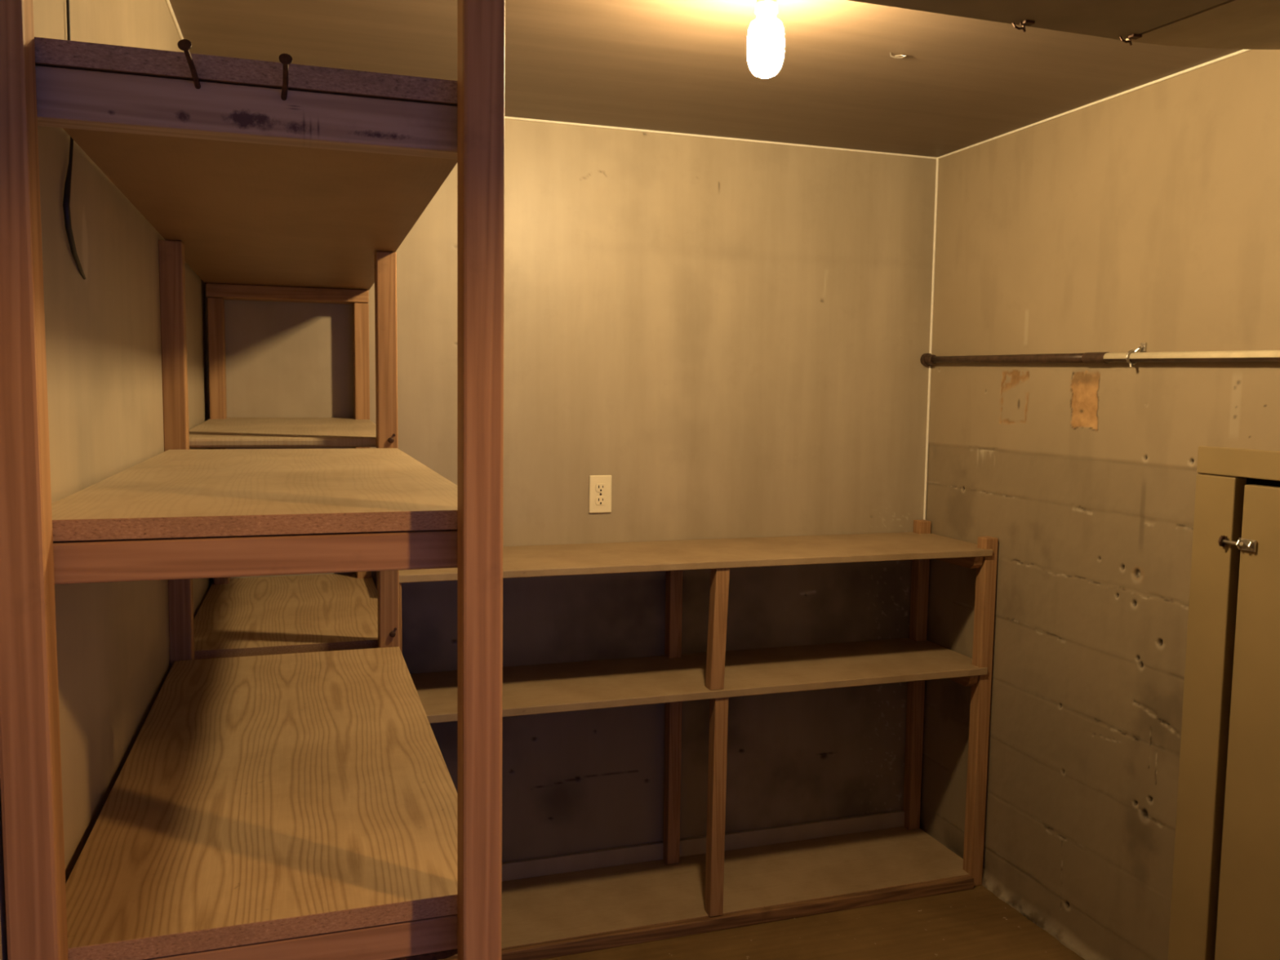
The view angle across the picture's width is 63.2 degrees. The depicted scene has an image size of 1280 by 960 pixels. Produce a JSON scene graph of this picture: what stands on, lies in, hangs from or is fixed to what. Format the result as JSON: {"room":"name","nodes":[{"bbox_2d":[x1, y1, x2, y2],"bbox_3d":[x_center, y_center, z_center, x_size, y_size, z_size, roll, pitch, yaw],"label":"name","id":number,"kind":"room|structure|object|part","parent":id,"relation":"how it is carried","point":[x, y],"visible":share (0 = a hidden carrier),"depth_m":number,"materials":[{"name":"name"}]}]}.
{"room":"storage room","nodes":[
{"label":"storage room","id":0,"kind":"room"},
{"bbox_2d":[0,0,211,959],"bbox_3d":[-0.505,0.308,0.722,0.002,2.279,4.429,-1,5,-17],"label":"wall","id":1,"kind":"structure","parent":0,"point":[103,329],"depth_m":1.38,"materials":[{"name":"beige paint"}]},
{"bbox_2d":[62,0,85,279],"bbox_3d":[-0.667,-0.560,1.214,0.007,0.634,0.113,-1,5,-18],"label":"cable","id":2,"kind":"object","parent":1,"relation":"attached to","point":[66,202],"visible":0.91,"depth_m":1.21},
{"bbox_2d":[165,0,183,39],"bbox_3d":[-0.761,-0.904,1.494,0.008,0.008,2.540,-1,5,-17],"label":"trim","id":3,"kind":"structure","parent":1,"relation":"attached to","point":[167,2],"depth_m":2.18,"materials":[{"name":"white wood"}]},
{"bbox_2d":[204,118,936,862],"bbox_3d":[-0.131,0.101,3.139,2.314,2.279,0.006,-1,5,-18],"label":"wall","id":4,"kind":"structure","parent":0,"point":[733,334],"depth_m":3.20,"materials":[{"name":"beige paint"}]},
{"bbox_2d":[589,475,611,513],"bbox_3d":[-0.119,0.043,3.131,0.070,0.114,0.009,-1,5,-18],"label":"wall outlet","id":5,"kind":"object","parent":4,"relation":"attached to","point":[600,486],"visible":1,"depth_m":3.13,"materials":[{"name":"beige plastic"}]},
{"bbox_2d":[595,483,606,492],"bbox_3d":[-0.118,0.023,3.126,0.035,0.026,0.003,-1,5,-18],"label":"receptacle","id":6,"kind":"object","parent":5,"relation":"attached to","point":[599,487],"depth_m":3.12,"materials":[{"name":"beige plastic"}]},
{"bbox_2d":[595,496,606,505],"bbox_3d":[-0.118,0.062,3.130,0.035,0.026,0.003,-1,5,-18],"label":"receptacle","id":7,"kind":"object","parent":5,"relation":"attached to","point":[599,500],"depth_m":3.13,"materials":[{"name":"beige plastic"}]},
{"bbox_2d":[502,809,904,881],"bbox_3d":[0.097,1.189,3.304,1.778,0.089,0.016,-1,5,-18],"label":"baseboard","id":8,"kind":"structure","parent":4,"relation":"attached to","point":[609,857],"depth_m":3.32,"materials":[{"name":"beige paint"}]},
{"bbox_2d":[504,115,937,159],"bbox_3d":[-0.082,-1.032,3.047,2.224,0.008,0.008,-1,5,-18],"label":"trim","id":9,"kind":"structure","parent":4,"relation":"attached to","point":[505,117],"depth_m":3.14,"materials":[{"name":"white wood"}]},
{"bbox_2d":[168,0,1243,157],"bbox_3d":[0.308,-0.958,1.891,2.700,0.060,2.750,-1,5,-18],"label":"ceiling","id":10,"kind":"structure","parent":0,"point":[678,66],"depth_m":2.42,"materials":[{"name":"paint"}]},
{"bbox_2d":[746,0,784,78],"bbox_3d":[0.237,-0.846,1.957,0.092,0.174,0.092,-1,5,-18],"label":"ceiling light","id":11,"kind":"object","parent":10,"relation":"attached to","point":[766,33],"visible":1,"depth_m":1.94,"materials":[{"name":"white glass"}]},
{"bbox_2d":[755,0,777,17],"bbox_3d":[0.238,-0.901,1.952,0.092,0.063,0.092,-1,5,-18],"label":"socket","id":12,"kind":"object","parent":11,"relation":"attached to","point":[763,8],"depth_m":1.94,"materials":[{"name":"white ceramic"}]},
{"bbox_2d":[889,52,906,58],"bbox_3d":[0.582,-0.958,2.349,0.037,0.015,0.007,1,5,5],"label":"ceiling hook","id":13,"kind":"object","parent":10,"relation":"attached to","point":[895,56],"visible":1,"depth_m":2.35,"materials":[{"name":"metal"}]},
{"bbox_2d":[540,884,1084,959],"bbox_3d":[0.561,1.450,1.244,2.700,0.060,4.550,-1,5,-18],"label":"floor","id":14,"kind":"structure","parent":0,"point":[975,923],"depth_m":2.90,"materials":[{"name":"brown wood"}]},
{"bbox_2d":[0,0,505,959],"bbox_3d":[-0.658,0.203,1.917,0.446,2.277,1.986,-1,5,-18],"label":"shelving","id":15,"kind":"object","parent":14,"relation":"on","point":[286,790],"visible":1,"depth_m":1.07,"materials":[{"name":"brown wood"}]},
{"bbox_3d":[-0.546,0.290,0.936,0.041,2.277,0.041,-1,5,-18],"label":"post","id":16,"kind":"part","parent":15,"relation":"part of","materials":[{"name":"brown wood"}]},
{"bbox_3d":[-0.891,0.439,2.032,0.042,1.780,0.045,-1,5,-18],"label":"post","id":17,"kind":"part","parent":15,"relation":"part of","materials":[{"name":"brown wood"}]},
{"bbox_3d":[-1.115,0.392,2.786,0.037,1.736,0.080,-1,5,-18],"label":"post","id":18,"kind":"part","parent":15,"relation":"part of","materials":[{"name":"brown wood"}]},
{"bbox_3d":[-0.652,-0.451,1.884,0.433,0.044,1.939,-1,5,-18],"label":"shelf","id":19,"kind":"part","parent":15,"relation":"part of","materials":[{"name":"brown wood"}]},
{"bbox_3d":[-0.360,-0.345,0.988,0.440,0.044,0.038,-1,5,-18],"label":"rail","id":20,"kind":"part","parent":15,"relation":"part of","materials":[{"name":"brown wood"}]},
{"bbox_3d":[-0.525,-0.004,1.515,0.436,0.020,1.082,-1,5,-18],"label":"shelf","id":21,"kind":"part","parent":15,"relation":"part of","materials":[{"name":"brown wood"}]},
{"bbox_3d":[-0.365,0.072,1.024,0.440,0.038,0.038,-1,5,-18],"label":"rail","id":22,"kind":"part","parent":15,"relation":"part of","materials":[{"name":"brown wood"}]},
{"bbox_3d":[-0.530,0.402,1.550,0.436,0.022,1.082,-1,5,-18],"label":"shelf","id":23,"kind":"part","parent":15,"relation":"part of","materials":[{"name":"brown wood"}]},
{"bbox_3d":[-0.830,-0.117,2.454,0.421,0.036,0.808,-1,5,-18],"label":"shelf","id":24,"kind":"part","parent":15,"relation":"part of","materials":[{"name":"brown wood"}]},
{"bbox_3d":[-0.835,0.310,2.492,0.421,0.021,0.808,-1,5,-18],"label":"shelf","id":25,"kind":"part","parent":15,"relation":"part of","materials":[{"name":"brown wood"}]},
{"bbox_3d":[-0.931,-0.493,2.763,0.404,0.034,0.085,-1,5,-18],"label":"cross rail","id":26,"kind":"part","parent":15,"relation":"part of","materials":[{"name":"brown wood"}]},
{"bbox_3d":[-0.370,0.478,1.060,0.440,0.038,0.038,-1,5,-18],"label":"rail","id":27,"kind":"part","parent":15,"relation":"part of","materials":[{"name":"brown wood"}]},
{"bbox_3d":[-0.769,0.387,2.900,0.038,1.736,0.080,-1,5,-18],"label":"post","id":28,"kind":"part","parent":15,"relation":"part of","materials":[{"name":"brown wood"}]},
{"bbox_3d":[-0.519,0.433,2.154,0.040,1.780,0.045,-1,5,-18],"label":"post","id":29,"kind":"part","parent":15,"relation":"part of","materials":[{"name":"brown wood"}]},
{"bbox_3d":[-0.164,0.284,1.063,0.046,2.277,0.041,-1,5,-18],"label":"post","id":30,"kind":"part","parent":15,"relation":"part of","materials":[{"name":"brown wood"}]},
{"bbox_2d":[374,520,998,959],"bbox_3d":[0.158,0.707,3.071,1.796,1.091,0.406,-1,5,-18],"label":"shelving","id":31,"kind":"object","parent":14,"relation":"on","point":[673,896],"visible":0.77,"depth_m":3.08,"materials":[{"name":"brown wood"}]},
{"bbox_3d":[-0.723,0.393,2.927,0.038,0.340,0.042,-1,5,-18],"label":"post","id":32,"kind":"part","parent":31,"relation":"part of","materials":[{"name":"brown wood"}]},
{"bbox_3d":[-0.617,0.422,2.607,0.038,0.340,0.041,-1,5,-18],"label":"post","id":33,"kind":"part","parent":31,"relation":"part of","materials":[{"name":"brown wood"}]},
{"bbox_3d":[0.102,0.884,3.246,0.040,0.629,0.042,-1,5,-18],"label":"post","id":34,"kind":"part","parent":31,"relation":"part of","materials":[{"name":"brown wood"}]},
{"bbox_3d":[0.105,0.378,3.215,0.040,0.340,0.042,-1,5,-18],"label":"post","id":35,"kind":"part","parent":31,"relation":"part of","materials":[{"name":"brown wood"}]},
{"bbox_3d":[0.163,0.214,3.030,1.794,0.020,0.401,-1,5,-18],"label":"shelf","id":36,"kind":"part","parent":31,"relation":"part of","materials":[{"name":"beige wood"}]},
{"bbox_3d":[0.158,0.574,3.061,1.794,0.022,0.401,-1,5,-18],"label":"shelf","id":37,"kind":"part","parent":31,"relation":"part of","materials":[{"name":"beige wood"}]},
{"bbox_3d":[0.150,1.223,3.119,1.794,0.020,0.369,-1,5,-18],"label":"shelf","id":38,"kind":"part","parent":31,"relation":"part of","materials":[{"name":"beige wood"}]},
{"bbox_3d":[0.215,0.914,2.926,0.044,0.629,0.041,-1,5,-18],"label":"post","id":39,"kind":"part","parent":31,"relation":"part of","materials":[{"name":"brown wood"}]},
{"bbox_3d":[0.214,0.409,2.881,0.051,0.340,0.041,-1,5,-18],"label":"post","id":40,"kind":"part","parent":31,"relation":"part of","materials":[{"name":"brown wood"}]},
{"bbox_3d":[0.933,0.678,3.515,0.042,1.091,0.043,-1,5,-18],"label":"post","id":41,"kind":"part","parent":31,"relation":"part of","materials":[{"name":"brown wood"}]},
{"bbox_3d":[1.040,0.712,3.187,0.048,1.083,0.044,-1,5,-18],"label":"post","id":42,"kind":"part","parent":31,"relation":"part of","materials":[{"name":"brown wood"}]},
{"bbox_2d":[919,49,1279,959],"bbox_3d":[1.356,0.195,2.291,0.025,2.279,2.550,-1,5,-18],"label":"wall","id":43,"kind":"structure","parent":0,"point":[1150,215],"depth_m":2.76,"materials":[{"name":"beige concrete"}]},
{"bbox_2d":[923,158,938,519],"bbox_3d":[0.956,0.075,3.492,0.008,2.257,0.008,-1,5,-18],"label":"trim","id":44,"kind":"structure","parent":43,"relation":"attached to","point":[937,159],"depth_m":3.44,"materials":[{"name":"white wood"}]},
{"bbox_2d":[937,48,1249,159],"bbox_3d":[1.368,-0.939,2.196,0.008,0.008,2.540,-1,5,-18],"label":"trim","id":45,"kind":"structure","parent":43,"relation":"attached to","point":[1243,50],"depth_m":2.68,"materials":[{"name":"white wood"}]},
{"bbox_2d":[920,342,1279,367],"bbox_3d":[1.342,-0.273,2.253,0.042,0.075,2.528,-1,5,-18],"label":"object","id":46,"kind":"object","parent":43,"relation":"attached to","point":[1132,357],"visible":1,"depth_m":2.61,"materials":[{"name":"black metal"}]},
{"bbox_2d":[1125,0,1279,49],"bbox_3d":[1.295,-0.736,1.380,0.654,0.089,1.023,-1,5,-18],"label":"board","id":47,"kind":"object","parent":43,"relation":"attached to","point":[1250,24],"visible":0.99,"depth_m":1.70,"materials":[{"name":"brown wood"}]},
{"bbox_2d":[1167,474,1246,959],"bbox_3d":[1.326,0.655,2.449,0.036,1.334,0.107,-1,5,-18],"label":"trim","id":48,"kind":"structure","parent":43,"relation":"attached to","point":[1219,500],"depth_m":2.42,"materials":[{"name":"paint"}]},
{"bbox_2d":[1196,445,1279,480],"bbox_3d":[1.481,-0.004,1.948,0.036,0.064,1.037,-1,5,-18],"label":"trim","id":49,"kind":"structure","parent":43,"relation":"attached to","point":[1225,461],"depth_m":2.32,"materials":[{"name":"paint"}]},
{"bbox_2d":[1214,484,1279,959],"bbox_3d":[1.454,0.695,2.013,0.058,1.309,0.846,-1,5,-18],"label":"door","id":50,"kind":"structure","parent":43,"relation":"in","point":[1248,925],"depth_m":2.30,"materials":[{"name":"paint"}]},
{"bbox_2d":[1245,477,1279,487],"bbox_3d":[1.517,0.661,2.023,0.020,1.400,1.040,-1,5,-18],"label":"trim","id":51,"kind":"structure","parent":43,"relation":"attached to","point":[1249,481],"depth_m":2.33,"materials":[{"name":"black"}]},
{"bbox_3d":[0.688,0.327,0.681,2.324,2.279,0.100,-1,5,-18],"label":"wall","id":52,"kind":"structure","parent":0,"visible":0},
{"bbox_2d":[848,0,1229,45],"bbox_3d":[0.725,-0.702,1.195,0.548,0.038,1.024,-1,5,-18],"label":"board","id":53,"kind":"object","parent":52,"relation":"attached to","point":[1120,20],"visible":1,"depth_m":1.63,"materials":[{"name":"wood"}]}
]}

